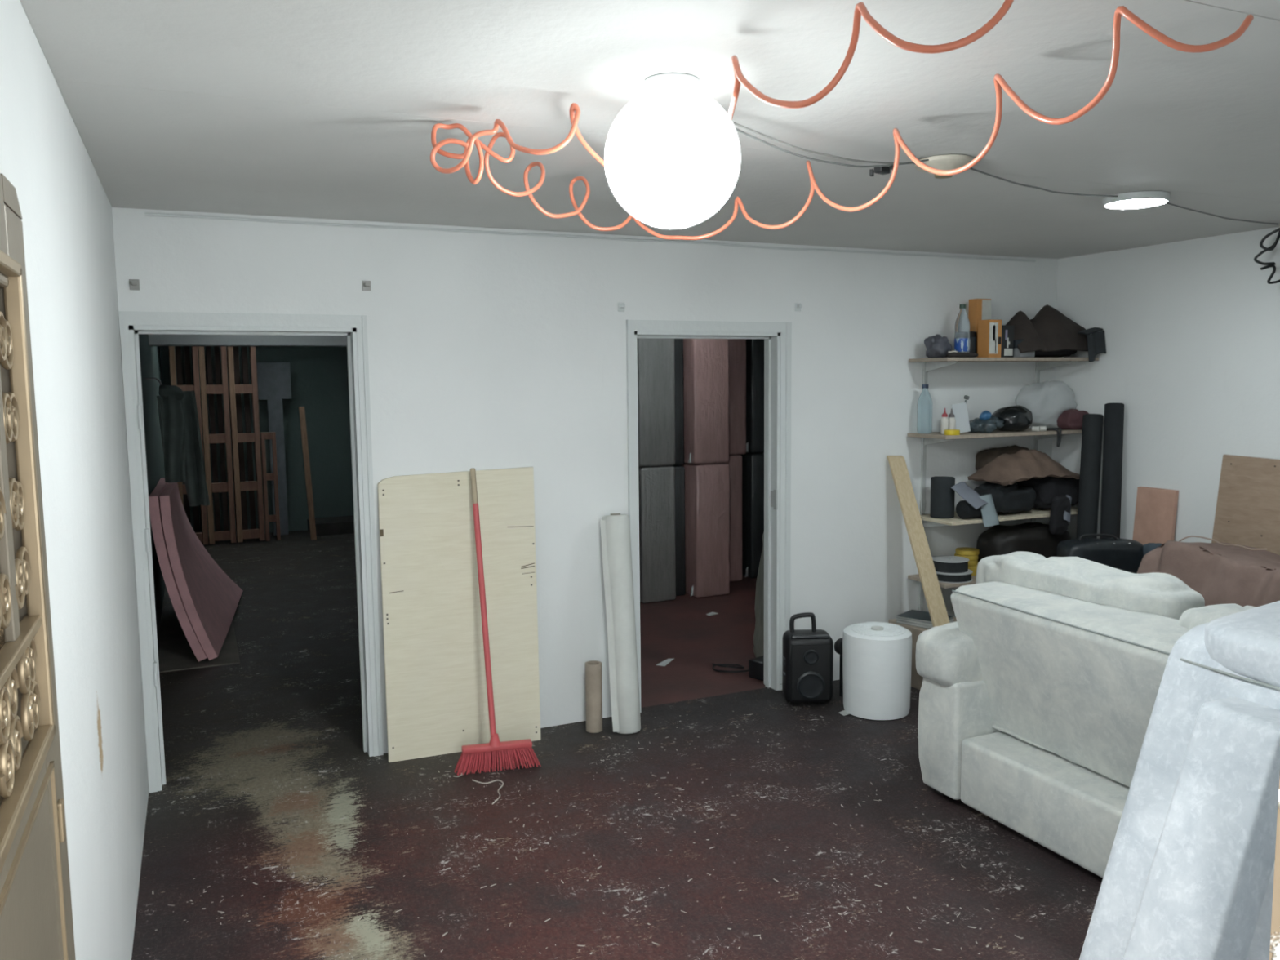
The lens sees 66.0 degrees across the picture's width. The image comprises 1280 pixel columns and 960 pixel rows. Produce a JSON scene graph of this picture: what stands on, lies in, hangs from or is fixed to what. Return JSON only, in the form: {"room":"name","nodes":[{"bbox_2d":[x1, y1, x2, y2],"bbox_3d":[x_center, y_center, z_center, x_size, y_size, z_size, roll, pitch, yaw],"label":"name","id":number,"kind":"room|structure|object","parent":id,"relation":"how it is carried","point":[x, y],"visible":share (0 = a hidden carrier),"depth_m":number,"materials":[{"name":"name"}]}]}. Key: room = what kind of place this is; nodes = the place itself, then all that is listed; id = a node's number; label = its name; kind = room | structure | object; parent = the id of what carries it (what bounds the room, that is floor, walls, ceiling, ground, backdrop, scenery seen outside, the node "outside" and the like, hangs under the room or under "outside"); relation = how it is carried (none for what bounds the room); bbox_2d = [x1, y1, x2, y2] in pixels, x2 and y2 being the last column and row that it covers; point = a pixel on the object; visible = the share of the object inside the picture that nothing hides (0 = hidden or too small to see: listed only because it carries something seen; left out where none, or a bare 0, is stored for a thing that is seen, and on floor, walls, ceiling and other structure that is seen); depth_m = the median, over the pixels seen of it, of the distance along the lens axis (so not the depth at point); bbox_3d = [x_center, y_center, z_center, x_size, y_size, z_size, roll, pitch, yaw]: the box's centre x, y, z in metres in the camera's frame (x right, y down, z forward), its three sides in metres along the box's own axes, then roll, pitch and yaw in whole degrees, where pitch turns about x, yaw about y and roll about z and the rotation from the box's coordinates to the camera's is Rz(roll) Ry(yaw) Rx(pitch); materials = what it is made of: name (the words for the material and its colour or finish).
{"room":"basement storage room","nodes":[
{"label":"basement storage room","id":0,"kind":"room"},
{"bbox_2d":[0,0,148,959],"bbox_3d":[-1.324,0.309,2.172,0.150,2.478,4.300,-3,6,-24],"label":"wall","id":1,"kind":"structure","parent":0,"point":[65,207],"depth_m":2.38,"materials":[{"name":"white paint"}]},
{"bbox_2d":[138,333,165,641],"bbox_3d":[-3.854,-0.279,7.676,0.110,2.700,7.630,-3,6,-24],"label":"wall","id":2,"kind":"structure","parent":0,"point":[150,358],"depth_m":7.59,"materials":[{"name":"paint"}]},
{"bbox_2d":[144,377,209,506],"bbox_3d":[-3.345,-0.270,7.137,0.197,0.940,0.342,3,7,33],"label":"jacket","id":3,"kind":"object","parent":2,"relation":"hanging from","point":[183,454],"visible":1,"depth_m":7.09,"materials":[{"name":"grey fabric"}]},
{"bbox_2d":[148,333,346,346],"bbox_3d":[-3.115,-1.432,8.635,2.140,0.515,0.300,-3,6,-24],"label":"beam","id":4,"kind":"structure","parent":0,"point":[248,340],"depth_m":8.40,"materials":[{"name":"paint"}]},
{"bbox_2d":[160,346,353,537],"bbox_3d":[-4.429,-0.673,11.639,2.350,2.700,0.100,-3,6,-24],"label":"wall","id":5,"kind":"structure","parent":0,"point":[319,381],"depth_m":11.80,"materials":[{"name":"grey paint"}]},
{"bbox_2d":[111,207,1057,791],"bbox_3d":[0.218,-0.021,5.280,5.540,2.478,0.120,-3,6,-24],"label":"wall","id":6,"kind":"structure","parent":0,"point":[486,351],"depth_m":5.00,"materials":[{"name":"white paint"}]},
{"bbox_2d":[118,311,383,792],"bbox_3d":[-1.707,0.298,4.424,0.995,2.057,0.148,-3,6,-24],"label":"trim","id":7,"kind":"structure","parent":6,"relation":"attached to","point":[132,324],"depth_m":4.30,"materials":[{"name":"white wood"}]},
{"bbox_2d":[626,320,791,712],"bbox_3d":[0.366,0.181,5.356,0.980,2.057,0.148,-3,6,-24],"label":"trim","id":8,"kind":"structure","parent":6,"relation":"attached to","point":[777,336],"depth_m":5.43,"materials":[{"name":"wood"}]},
{"bbox_2d":[907,357,1098,611],"bbox_3d":[2.167,0.092,5.924,1.166,1.640,0.340,-3,6,-24],"label":"wall shelving","id":9,"kind":"object","parent":6,"relation":"attached to","point":[1042,363],"visible":0.59,"depth_m":5.80,"materials":[{"name":"white metal"}]},
{"bbox_2d":[916,384,933,434],"bbox_3d":[1.652,-0.411,5.718,0.086,0.285,0.085,-3,6,-24],"label":"bottle","id":10,"kind":"object","parent":9,"relation":"on","point":[924,416],"visible":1,"depth_m":5.69,"materials":[{"name":"blue"}]},
{"bbox_2d":[924,333,952,358],"bbox_3d":[1.716,-0.768,5.656,0.152,0.134,0.160,-3,6,-24],"label":"plastic bag","id":11,"kind":"object","parent":9,"relation":"on","point":[937,346],"visible":0.82,"depth_m":5.61,"materials":[{"name":"plastic"}]},
{"bbox_2d":[929,475,955,518],"bbox_3d":[1.766,0.101,5.759,0.145,0.247,0.145,-3,6,-24],"label":"roll","id":12,"kind":"object","parent":9,"relation":"on","point":[942,495],"visible":1,"depth_m":5.70,"materials":[{"name":"grey fabric"}]},
{"bbox_2d":[936,568,973,583],"bbox_3d":[1.812,0.553,5.752,0.244,0.050,0.244,-3,6,-24],"label":"reel","id":13,"kind":"object","parent":9,"relation":"on","point":[965,577],"visible":0.63,"depth_m":5.65,"materials":[{"name":"plastic"}]},
{"bbox_2d":[932,555,968,573],"bbox_3d":[1.802,0.493,5.741,0.216,0.068,0.216,-3,6,-24],"label":"reel","id":14,"kind":"object","parent":13,"relation":"on","point":[943,564],"visible":0.91,"depth_m":5.66,"materials":[{"name":"plastic"}]},
{"bbox_2d":[951,402,970,432],"bbox_3d":[1.862,-0.359,5.720,0.121,0.178,0.028,-3,6,-24],"label":"paper card","id":15,"kind":"object","parent":9,"relation":"on","point":[960,410],"visible":0.86,"depth_m":5.72,"materials":[{"name":"paper"}]},
{"bbox_2d":[954,304,969,352],"bbox_3d":[1.847,-0.853,5.655,0.086,0.305,0.085,-3,6,-24],"label":"water bottle","id":16,"kind":"object","parent":9,"relation":"on","point":[962,334],"visible":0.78,"depth_m":5.62,"materials":[{"name":"white"}]},
{"bbox_2d":[955,500,982,519],"bbox_3d":[1.925,0.167,5.697,0.178,0.107,0.110,-3,6,-24],"label":"roll","id":17,"kind":"object","parent":9,"relation":"on","point":[964,509],"visible":0.59,"depth_m":5.65,"materials":[{"name":"fabric"}]},
{"bbox_2d":[951,481,988,509],"bbox_3d":[1.917,0.086,5.692,0.171,0.140,0.212,4,7,40],"label":"swatch","id":18,"kind":"object","parent":17,"relation":"on","point":[966,492],"visible":0.94,"depth_m":5.64,"materials":[{"name":"grey fabric"}]},
{"bbox_2d":[968,298,991,357],"bbox_3d":[2.001,-0.890,5.814,0.110,0.345,0.072,-3,6,-24],"label":"carton","id":19,"kind":"object","parent":9,"relation":"on","point":[978,308],"visible":0.35,"depth_m":5.77,"materials":[{"name":"cardboard"}]},
{"bbox_2d":[982,299,991,319],"bbox_3d":[2.031,-0.979,5.780,0.069,0.148,0.002,-3,6,-24],"label":"print","id":20,"kind":"object","parent":19,"relation":"attached to","point":[986,304],"depth_m":5.78},
{"bbox_2d":[968,414,1004,433],"bbox_3d":[2.017,-0.326,5.774,0.195,0.112,0.207,-3,6,-24],"label":"plastic bag","id":21,"kind":"object","parent":9,"relation":"on","point":[976,425],"visible":0.85,"depth_m":5.72,"materials":[{"name":"plastic"}]},
{"bbox_2d":[978,493,999,527],"bbox_3d":[2.019,0.174,5.684,0.143,0.183,0.093,-5,7,-38],"label":"swatch","id":22,"kind":"object","parent":9,"relation":"hanging from","point":[989,516],"visible":0.99,"depth_m":5.66,"materials":[{"name":"grey fabric"}]},
{"bbox_2d":[977,319,1001,357],"bbox_3d":[2.010,-0.811,5.671,0.095,0.215,0.092,-3,6,-24],"label":"carton","id":23,"kind":"object","parent":9,"relation":"on","point":[989,331],"visible":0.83,"depth_m":5.64,"materials":[{"name":"cardboard"}]},
{"bbox_2d":[988,322,998,353],"bbox_3d":[2.017,-0.808,5.625,0.064,0.176,0.002,-3,6,-24],"label":"print","id":24,"kind":"object","parent":23,"relation":"attached to","point":[993,326],"depth_m":5.62},
{"bbox_2d":[973,481,1035,513],"bbox_3d":[2.170,0.093,5.910,0.390,0.200,0.282,-3,6,-24],"label":"cloth","id":25,"kind":"object","parent":9,"relation":"on","point":[1009,498],"visible":0.81,"depth_m":5.79,"materials":[{"name":"fabric"}]},
{"bbox_2d":[975,444,1029,470],"bbox_3d":[2.235,-0.118,6.008,0.445,0.191,0.162,-3,6,-24],"label":"cloth","id":26,"kind":"object","parent":25,"relation":"on","point":[984,457],"visible":0.43,"depth_m":5.93,"materials":[{"name":"fabric"}]},
{"bbox_2d":[1000,324,1013,357],"bbox_3d":[2.100,-0.802,5.724,0.097,0.185,0.092,-3,6,-24],"label":"carton","id":27,"kind":"object","parent":9,"relation":"on","point":[1007,331],"visible":0.66,"depth_m":5.68,"materials":[{"name":"cardboard"}]},
{"bbox_2d":[991,404,1032,431],"bbox_3d":[2.205,-0.368,5.865,0.235,0.152,0.221,-3,6,-24],"label":"bag","id":28,"kind":"object","parent":9,"relation":"on","point":[1015,418],"visible":0.89,"depth_m":5.78,"materials":[{"name":"plastic"}]},
{"bbox_2d":[976,522,1071,563],"bbox_3d":[2.328,0.405,5.994,0.608,0.276,0.310,-3,6,-24],"label":"sack","id":29,"kind":"object","parent":9,"relation":"on","point":[1033,537],"visible":0.44,"depth_m":5.86,"materials":[{"name":"fabric"}]},
{"bbox_2d":[1005,304,1089,353],"bbox_3d":[2.408,-0.904,5.920,0.631,0.294,0.335,-3,6,-24],"label":"cloth","id":30,"kind":"object","parent":9,"relation":"on","point":[1050,330],"visible":0.78,"depth_m":5.82,"materials":[{"name":"fabric"}]},
{"bbox_2d":[1017,476,1079,534],"bbox_3d":[2.526,0.123,6.024,0.373,0.368,0.387,-3,6,-24],"label":"cloth","id":31,"kind":"object","parent":9,"relation":"on","point":[1051,492],"visible":0.73,"depth_m":5.91,"materials":[{"name":"fabric"}]},
{"bbox_2d":[967,448,1079,485],"bbox_3d":[2.313,-0.090,5.933,0.622,0.194,0.361,-3,6,-24],"label":"cloth","id":32,"kind":"object","parent":31,"relation":"on","point":[1005,469],"visible":0.99,"depth_m":5.82,"materials":[{"name":"fabric"}]},
{"bbox_2d":[1034,349,1077,357],"bbox_3d":[2.447,-0.812,5.976,0.420,0.140,0.257,-3,6,-24],"label":"cloth bundle","id":33,"kind":"object","parent":9,"relation":"on","point":[1060,353],"visible":0.24,"depth_m":5.90,"materials":[{"name":"fabric"}]},
{"bbox_2d":[1056,408,1088,430],"bbox_3d":[2.627,-0.367,5.985,0.205,0.138,0.133,-3,6,-24],"label":"pouch","id":34,"kind":"object","parent":9,"relation":"on","point":[1068,418],"visible":0.81,"depth_m":5.93,"materials":[{"name":"fabric"}]},
{"bbox_2d":[1076,327,1106,361],"bbox_3d":[2.650,-0.819,5.987,0.135,0.209,0.336,-3,6,-24],"label":"hanging cloth","id":35,"kind":"object","parent":9,"relation":"hanging from","point":[1095,340],"visible":0.87,"depth_m":5.86,"materials":[{"name":"fabric"}]},
{"bbox_2d":[131,529,1102,959],"bbox_3d":[-0.425,1.109,6.987,5.650,0.100,12.150,-3,6,-24],"label":"floor","id":36,"kind":"structure","parent":0,"point":[305,830],"depth_m":3.87,"materials":[{"name":"red paint"}]},
{"bbox_2d":[148,477,207,662],"bbox_3d":[-3.175,0.529,7.091,0.517,1.068,2.056,-3,6,-24],"label":"sheet","id":37,"kind":"object","parent":36,"relation":"on","point":[154,497],"visible":0.27,"depth_m":6.11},
{"bbox_2d":[168,346,208,544],"bbox_3d":[-4.892,-0.431,10.685,0.284,2.280,0.225,-3,6,-24],"label":"frame","id":38,"kind":"object","parent":36,"relation":"on","point":[202,536],"visible":0.3,"depth_m":10.66,"materials":[{"name":"wood"}]},
{"bbox_2d":[157,613,239,672],"bbox_3d":[-3.090,1.098,6.881,0.490,0.010,1.640,-3,6,-24],"label":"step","id":39,"kind":"structure","parent":36,"relation":"on","point":[175,653],"depth_m":6.51,"materials":[{"name":"concrete"}]},
{"bbox_2d":[160,482,243,660],"bbox_3d":[-3.118,0.526,7.117,0.517,1.068,2.056,-3,6,-24],"label":"mattress","id":40,"kind":"object","parent":36,"relation":"on","point":[211,599],"visible":0.96,"depth_m":6.64,"materials":[{"name":"pink fabric"}]},
{"bbox_2d":[198,346,236,544],"bbox_3d":[-4.631,-0.446,10.804,0.278,2.280,0.221,-3,6,-24],"label":"wooden pallet","id":41,"kind":"object","parent":36,"relation":"on","point":[211,389],"visible":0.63,"depth_m":10.78,"materials":[{"name":"wood"}]},
{"bbox_2d":[226,346,265,542],"bbox_3d":[-4.367,-0.461,10.922,0.288,2.280,0.223,-3,6,-24],"label":"wooden pallet","id":42,"kind":"object","parent":36,"relation":"on","point":[236,388],"visible":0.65,"depth_m":10.90,"materials":[{"name":"brown wood"}]},
{"bbox_2d":[260,431,280,541],"bbox_3d":[-4.144,0.075,11.068,0.155,1.220,0.040,-3,6,-24],"label":"frame","id":43,"kind":"object","parent":36,"relation":"on","point":[264,436],"visible":1,"depth_m":11.05,"materials":[{"name":"wood"}]},
{"bbox_2d":[256,362,291,535],"bbox_3d":[-4.207,-0.354,11.442,0.360,2.000,0.055,-3,6,-24],"label":"board","id":44,"kind":"object","parent":36,"relation":"on","point":[273,379],"visible":1,"depth_m":11.40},
{"bbox_2d":[298,406,316,540],"bbox_3d":[-3.733,-0.072,11.081,0.160,1.500,0.066,3,7,29],"label":"batten","id":45,"kind":"object","parent":36,"relation":"on","point":[301,409],"visible":1,"depth_m":11.07,"materials":[{"name":"wood"}]},
{"bbox_2d":[306,515,354,536],"bbox_3d":[-3.598,0.540,11.775,0.650,0.140,0.550,-3,6,-24],"label":"kerb","id":46,"kind":"object","parent":36,"relation":"on","point":[340,525],"visible":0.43,"depth_m":11.54,"materials":[{"name":"concrete"}]},
{"bbox_2d":[377,466,541,762],"bbox_3d":[-0.840,0.624,4.701,0.765,1.333,0.147,-3,6,-24],"label":"plywood sheet","id":47,"kind":"object","parent":36,"relation":"on","point":[437,704],"visible":0.98,"depth_m":4.68,"materials":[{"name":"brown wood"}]},
{"bbox_2d":[453,468,541,775],"bbox_3d":[-0.714,0.632,4.550,0.385,1.344,0.427,-3,6,-24],"label":"broom","id":48,"kind":"object","parent":36,"relation":"on","point":[482,756],"visible":1,"depth_m":4.49,"materials":[{"name":"red plastic"}]},
{"bbox_2d":[151,706,1030,959],"bbox_3d":[-0.211,1.397,3.601,2.848,0.001,2.678,-3,6,-24],"label":"debris","id":49,"kind":"object","parent":36,"relation":"on","point":[891,934],"depth_m":3.45,"materials":[{"name":"paper"}]},
{"bbox_2d":[585,660,602,733],"bbox_3d":[-0.232,1.089,4.955,0.084,0.345,0.083,-3,6,-24],"label":"cardboard tube","id":50,"kind":"object","parent":36,"relation":"on","point":[593,689],"visible":1,"depth_m":4.92,"materials":[{"name":"cardboard"}]},
{"bbox_2d":[600,513,640,733],"bbox_3d":[-0.101,0.717,4.966,0.167,1.094,0.279,-3,6,-24],"label":"roll","id":51,"kind":"object","parent":36,"relation":"on","point":[615,539],"visible":1,"depth_m":4.91,"materials":[{"name":"white paper"}]},
{"bbox_2d":[638,465,675,603],"bbox_3d":[-0.139,0.379,8.343,0.348,1.075,1.301,-3,6,-24],"label":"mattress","id":52,"kind":"object","parent":36,"relation":"on","point":[656,484],"visible":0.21,"depth_m":7.76,"materials":[{"name":"grey fabric"}]},
{"bbox_2d":[636,337,675,466],"bbox_3d":[-0.155,-0.693,8.233,0.369,1.070,1.302,-3,6,-24],"label":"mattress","id":53,"kind":"object","parent":52,"relation":"on","point":[655,357],"visible":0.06,"depth_m":7.65,"materials":[{"name":"grey fabric"}]},
{"bbox_2d":[669,465,685,595],"bbox_3d":[0.074,0.367,8.505,0.123,1.060,1.180,-3,6,-24],"label":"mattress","id":54,"kind":"object","parent":36,"relation":"on","point":[680,552],"visible":0.23,"depth_m":7.97,"materials":[{"name":"fabric"}]},
{"bbox_2d":[672,338,684,466],"bbox_3d":[0.063,-0.705,8.397,0.120,1.085,1.180,-3,6,-24],"label":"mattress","id":55,"kind":"object","parent":54,"relation":"on","point":[678,343],"visible":0.18,"depth_m":7.87,"materials":[{"name":"fabric"}]},
{"bbox_2d":[680,462,729,597],"bbox_3d":[0.301,0.355,8.530,0.356,1.075,1.320,-3,6,-24],"label":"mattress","id":56,"kind":"object","parent":36,"relation":"on","point":[707,486],"visible":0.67,"depth_m":7.94,"materials":[{"name":"pink fabric"}]},
{"bbox_2d":[683,338,728,464],"bbox_3d":[0.286,-0.717,8.420,0.368,1.070,1.321,-3,6,-24],"label":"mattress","id":57,"kind":"object","parent":56,"relation":"on","point":[705,361],"visible":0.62,"depth_m":7.83,"materials":[{"name":"pink fabric"}]},
{"bbox_2d":[724,454,742,582],"bbox_3d":[0.517,0.289,9.030,0.314,1.100,1.181,-3,6,-24],"label":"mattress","id":58,"kind":"object","parent":36,"relation":"on","point":[735,461],"visible":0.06,"depth_m":8.53,"materials":[{"name":"pink fabric"}]},
{"bbox_2d":[728,338,746,454],"bbox_3d":[0.520,-0.783,8.928,0.346,1.045,1.180,-3,6,-24],"label":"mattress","id":59,"kind":"object","parent":58,"relation":"on","point":[737,347],"visible":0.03,"depth_m":8.43,"materials":[{"name":"pink fabric"}]},
{"bbox_2d":[711,655,764,680],"bbox_3d":[0.627,1.102,5.899,0.455,0.110,0.183,5,8,42],"label":"power adapter","id":60,"kind":"object","parent":36,"relation":"on","point":[756,665],"visible":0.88,"depth_m":5.79,"materials":[{"name":"black plastic"}]},
{"bbox_2d":[739,453,764,578],"bbox_3d":[0.953,0.261,9.270,0.588,1.100,1.202,-3,6,-24],"label":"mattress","id":61,"kind":"object","parent":36,"relation":"on","point":[753,464],"visible":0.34,"depth_m":8.66,"materials":[{"name":"fabric"}]},
{"bbox_2d":[746,338,764,453],"bbox_3d":[0.941,-0.811,9.162,0.589,1.045,1.203,-3,6,-24],"label":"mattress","id":62,"kind":"object","parent":61,"relation":"on","point":[754,348],"visible":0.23,"depth_m":8.55,"materials":[{"name":"fabric"}]},
{"bbox_2d":[752,532,764,657],"bbox_3d":[0.827,0.654,6.063,0.228,0.970,0.294,-3,6,-24],"label":"plastic bundle","id":63,"kind":"object","parent":36,"relation":"on","point":[758,636],"visible":0.11,"depth_m":6.07,"materials":[{"name":"plastic"}]},
{"bbox_2d":[782,612,833,702],"bbox_3d":[0.902,0.963,5.336,0.261,0.494,0.246,-1,6,0],"label":"loudspeaker","id":64,"kind":"object","parent":36,"relation":"on","point":[807,664],"visible":1,"depth_m":5.23,"materials":[{"name":"plastic"}]},
{"bbox_2d":[791,644,830,699],"bbox_3d":[0.906,1.020,5.236,0.205,0.300,0.016,-1,6,0],"label":"grille","id":65,"kind":"object","parent":64,"relation":"attached to","point":[810,663],"depth_m":5.23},
{"bbox_2d":[834,638,843,696],"bbox_3d":[1.114,1.034,5.447,0.090,0.324,0.040,-3,6,-24],"label":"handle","id":66,"kind":"object","parent":36,"relation":"on","point":[838,643],"visible":0.56,"depth_m":5.43,"materials":[{"name":"black plastic"}]},
{"bbox_2d":[842,622,912,719],"bbox_3d":[1.247,0.996,5.195,0.356,0.448,0.356,-3,6,-24],"label":"roll","id":67,"kind":"object","parent":36,"relation":"on","point":[877,656],"visible":1,"depth_m":5.05,"materials":[{"name":"white paper"}]},
{"bbox_2d":[886,455,950,626],"bbox_3d":[1.621,0.527,5.561,0.120,1.300,0.597,-3,6,-24],"label":"wooden plank","id":68,"kind":"object","parent":36,"relation":"on","point":[906,496],"visible":0.82,"depth_m":5.61,"materials":[{"name":"brown wood"}]},
{"bbox_2d":[888,617,956,689],"bbox_3d":[1.695,0.991,5.713,0.380,0.345,0.330,-3,6,-24],"label":"cardboard box","id":69,"kind":"object","parent":36,"relation":"on","point":[916,679],"visible":0.14,"depth_m":5.57,"materials":[{"name":"cardboard"}]},
{"bbox_2d":[895,619,952,629],"bbox_3d":[1.633,0.815,5.657,0.196,0.016,0.256,-6,8,-43],"label":"magazine","id":70,"kind":"object","parent":69,"relation":"on","point":[897,620],"visible":0.29,"depth_m":5.61,"materials":[{"name":"paper"}]},
{"bbox_2d":[896,616,954,626],"bbox_3d":[1.633,0.798,5.655,0.196,0.014,0.256,-5,7,-38],"label":"magazine","id":71,"kind":"object","parent":70,"relation":"on","point":[951,620],"visible":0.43,"depth_m":5.59,"materials":[{"name":"paper"}]},
{"bbox_2d":[896,609,953,623],"bbox_3d":[1.633,0.784,5.654,0.256,0.012,0.196,4,8,41],"label":"magazine","id":72,"kind":"object","parent":71,"relation":"on","point":[912,615],"visible":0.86,"depth_m":5.65,"materials":[{"name":"paper"}]},
{"bbox_2d":[915,551,1256,878],"bbox_3d":[1.830,0.860,3.709,0.903,1.005,1.542,-3,6,-24],"label":"loveseat","id":73,"kind":"object","parent":36,"relation":"on","point":[1037,704],"visible":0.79,"depth_m":3.68,"materials":[{"name":"grey fabric"}]},
{"bbox_2d":[915,621,982,686],"bbox_3d":[1.530,0.712,4.208,0.780,0.256,0.264,-3,6,-24],"label":"armrest","id":74,"kind":"object","parent":73,"relation":"on","point":[949,654],"depth_m":4.00,"materials":[{"name":"grey fabric"}]},
{"bbox_2d":[975,551,1204,619],"bbox_3d":[1.774,0.471,3.967,0.367,0.280,0.960,-3,6,-24],"label":"cushion","id":75,"kind":"object","parent":73,"relation":"on","point":[1154,595],"depth_m":3.78,"materials":[{"name":"grey fabric"}]},
{"bbox_2d":[1178,603,1256,629],"bbox_3d":[2.047,0.570,3.231,0.347,0.263,0.508,-3,6,-24],"label":"cushion","id":76,"kind":"object","parent":73,"relation":"on","point":[1191,618],"depth_m":3.33,"materials":[{"name":"grey fabric"}]},
{"bbox_2d":[1075,413,1103,538],"bbox_3d":[2.634,0.379,5.823,0.109,1.535,0.266,3,7,34],"label":"roll","id":77,"kind":"object","parent":36,"relation":"on","point":[1092,424],"visible":0.48,"depth_m":5.77,"materials":[{"name":"fabric"}]},
{"bbox_2d":[1100,403,1124,538],"bbox_3d":[2.737,0.353,5.745,0.104,1.598,0.251,2,6,23],"label":"roll","id":78,"kind":"object","parent":36,"relation":"on","point":[1113,418],"visible":0.49,"depth_m":5.70,"materials":[{"name":"fabric"}]},
{"bbox_2d":[1132,486,1178,545],"bbox_3d":[2.902,0.602,5.632,0.114,1.109,0.245,-3,6,-24],"label":"sheet","id":79,"kind":"object","parent":36,"relation":"on","point":[1156,508],"visible":0.36,"depth_m":5.59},
{"bbox_2d":[1079,600,1279,959],"bbox_3d":[1.607,0.934,2.188,1.060,1.168,1.000,-3,6,-24],"label":"sofa","id":80,"kind":"object","parent":36,"relation":"on","point":[1188,874],"visible":0.98,"depth_m":2.30,"materials":[{"name":"white fabric"}]},
{"bbox_2d":[1204,600,1279,687],"bbox_3d":[1.820,0.425,2.213,0.559,0.166,0.957,-3,6,-24],"label":"cushion","id":81,"kind":"object","parent":80,"relation":"on","point":[1242,649],"depth_m":2.41,"materials":[{"name":"white fabric"}]},
{"bbox_2d":[1136,540,1279,607],"bbox_3d":[2.883,0.788,4.575,0.648,0.923,1.131,-3,6,-24],"label":"couch","id":82,"kind":"object","parent":36,"relation":"on","point":[1221,574],"visible":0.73,"depth_m":4.62,"materials":[{"name":"brown fabric"}]},
{"bbox_2d":[1211,454,1279,555],"bbox_3d":[3.235,0.567,4.851,0.124,1.327,0.990,-3,6,-24],"label":"plywood sheet","id":83,"kind":"object","parent":36,"relation":"on","point":[1247,510],"visible":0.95,"depth_m":5.08,"materials":[{"name":"beige wood"}]},
{"bbox_3d":[2.506,0.859,5.358,0.480,0.660,0.380,-3,6,-24],"label":"box","id":84,"kind":"object","parent":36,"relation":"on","visible":0},
{"bbox_2d":[1056,533,1143,573],"bbox_3d":[2.493,0.407,5.354,0.440,0.229,0.212,-1,6,-5],"label":"handbag","id":85,"kind":"object","parent":84,"relation":"on","point":[1124,554],"visible":0.62,"depth_m":5.27,"materials":[{"name":"black leather"}]},
{"bbox_2d":[19,0,1279,258],"bbox_3d":[1.091,-1.127,3.200,5.540,0.120,4.420,-3,6,-24],"label":"ceiling","id":86,"kind":"structure","parent":0,"point":[331,109],"depth_m":2.62,"materials":[{"name":"paint"}]},
{"bbox_2d":[144,212,1035,262],"bbox_3d":[0.197,-1.224,5.079,4.920,0.019,0.012,-3,6,-24],"label":"strip","id":87,"kind":"object","parent":86,"relation":"attached to","point":[145,213],"visible":1,"depth_m":4.78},
{"bbox_2d":[604,73,741,229],"bbox_3d":[0.080,-0.800,2.429,0.336,0.353,0.336,-3,6,-24],"label":"globe lamp","id":88,"kind":"object","parent":86,"relation":"attached to","point":[672,153],"visible":1,"depth_m":2.31,"materials":[{"name":"white glass"}]},
{"bbox_2d":[430,0,1253,239],"bbox_3d":[0.194,-0.849,2.495,1.244,0.250,1.964,-3,6,-24],"label":"air hose","id":89,"kind":"object","parent":86,"relation":"hanging from","point":[860,9],"visible":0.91,"depth_m":2.43,"materials":[{"name":"orange plastic"}]},
{"bbox_2d":[914,154,973,178],"bbox_3d":[1.024,-1.050,3.325,0.192,0.056,0.192,-3,6,-24],"label":"ceiling light","id":90,"kind":"object","parent":86,"relation":"attached to","point":[948,162],"visible":0.59,"depth_m":3.26,"materials":[{"name":"white plastic"}]},
{"bbox_2d":[732,121,1278,225],"bbox_3d":[1.567,-1.077,3.713,3.744,0.083,0.127,-5,7,-37],"label":"cable","id":91,"kind":"object","parent":86,"relation":"attached to","point":[878,169],"visible":0.79,"depth_m":3.13,"materials":[{"name":"black plastic"}]},
{"bbox_2d":[1102,191,1170,208],"bbox_3d":[2.030,-1.143,4.040,0.248,0.036,0.248,-3,6,-24],"label":"recessed light","id":92,"kind":"object","parent":86,"relation":"in","point":[1133,200],"visible":0.99,"depth_m":3.97,"materials":[{"name":"white"}]},
{"bbox_2d":[1105,198,1167,208],"bbox_3d":[2.030,-1.129,4.041,0.228,0.008,0.228,-3,6,-24],"label":"diffuser","id":93,"kind":"object","parent":92,"relation":"attached to","point":[1113,203],"depth_m":4.00,"materials":[{"name":"white"}]},
{"bbox_2d":[1253,227,1279,284],"bbox_3d":[3.151,-1.058,4.825,0.101,0.360,0.239,-4,7,-31],"label":"cable bundle","id":94,"kind":"object","parent":86,"relation":"hanging from","point":[1273,246],"visible":1,"depth_m":4.85,"materials":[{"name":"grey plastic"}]},
{"bbox_2d":[1051,226,1279,542],"bbox_3d":[3.585,0.032,4.380,0.150,2.478,4.300,-3,6,-24],"label":"wall","id":95,"kind":"structure","parent":0,"point":[1191,327],"depth_m":5.46,"materials":[{"name":"white paint"}]},
{"bbox_3d":[1.987,0.351,1.395,5.240,2.478,0.150,-3,6,-24],"label":"wall","id":96,"kind":"structure","parent":0,"visible":0},
{"bbox_2d":[0,173,75,959],"bbox_3d":[-0.566,0.669,0.878,0.052,1.965,0.926,-3,6,-24],"label":"entrance door","id":97,"kind":"structure","parent":96,"relation":"in","point":[36,914],"depth_m":1.08,"materials":[{"name":"brown metal"}]},
{"bbox_2d":[0,249,55,873],"bbox_3d":[-0.558,0.058,0.823,0.018,0.543,0.673,-3,6,-24],"label":"grille","id":98,"kind":"object","parent":97,"relation":"attached to","point":[26,739],"depth_m":1.07,"materials":[{"name":"brown metal"}]},
{"bbox_2d":[1269,775,1279,959],"bbox_3d":[0.556,0.640,0.771,0.004,2.060,0.152,-3,6,-24],"label":"trim reveal","id":99,"kind":"structure","parent":96,"relation":"attached to","point":[1274,951],"depth_m":0.81,"materials":[{"name":"paint"}]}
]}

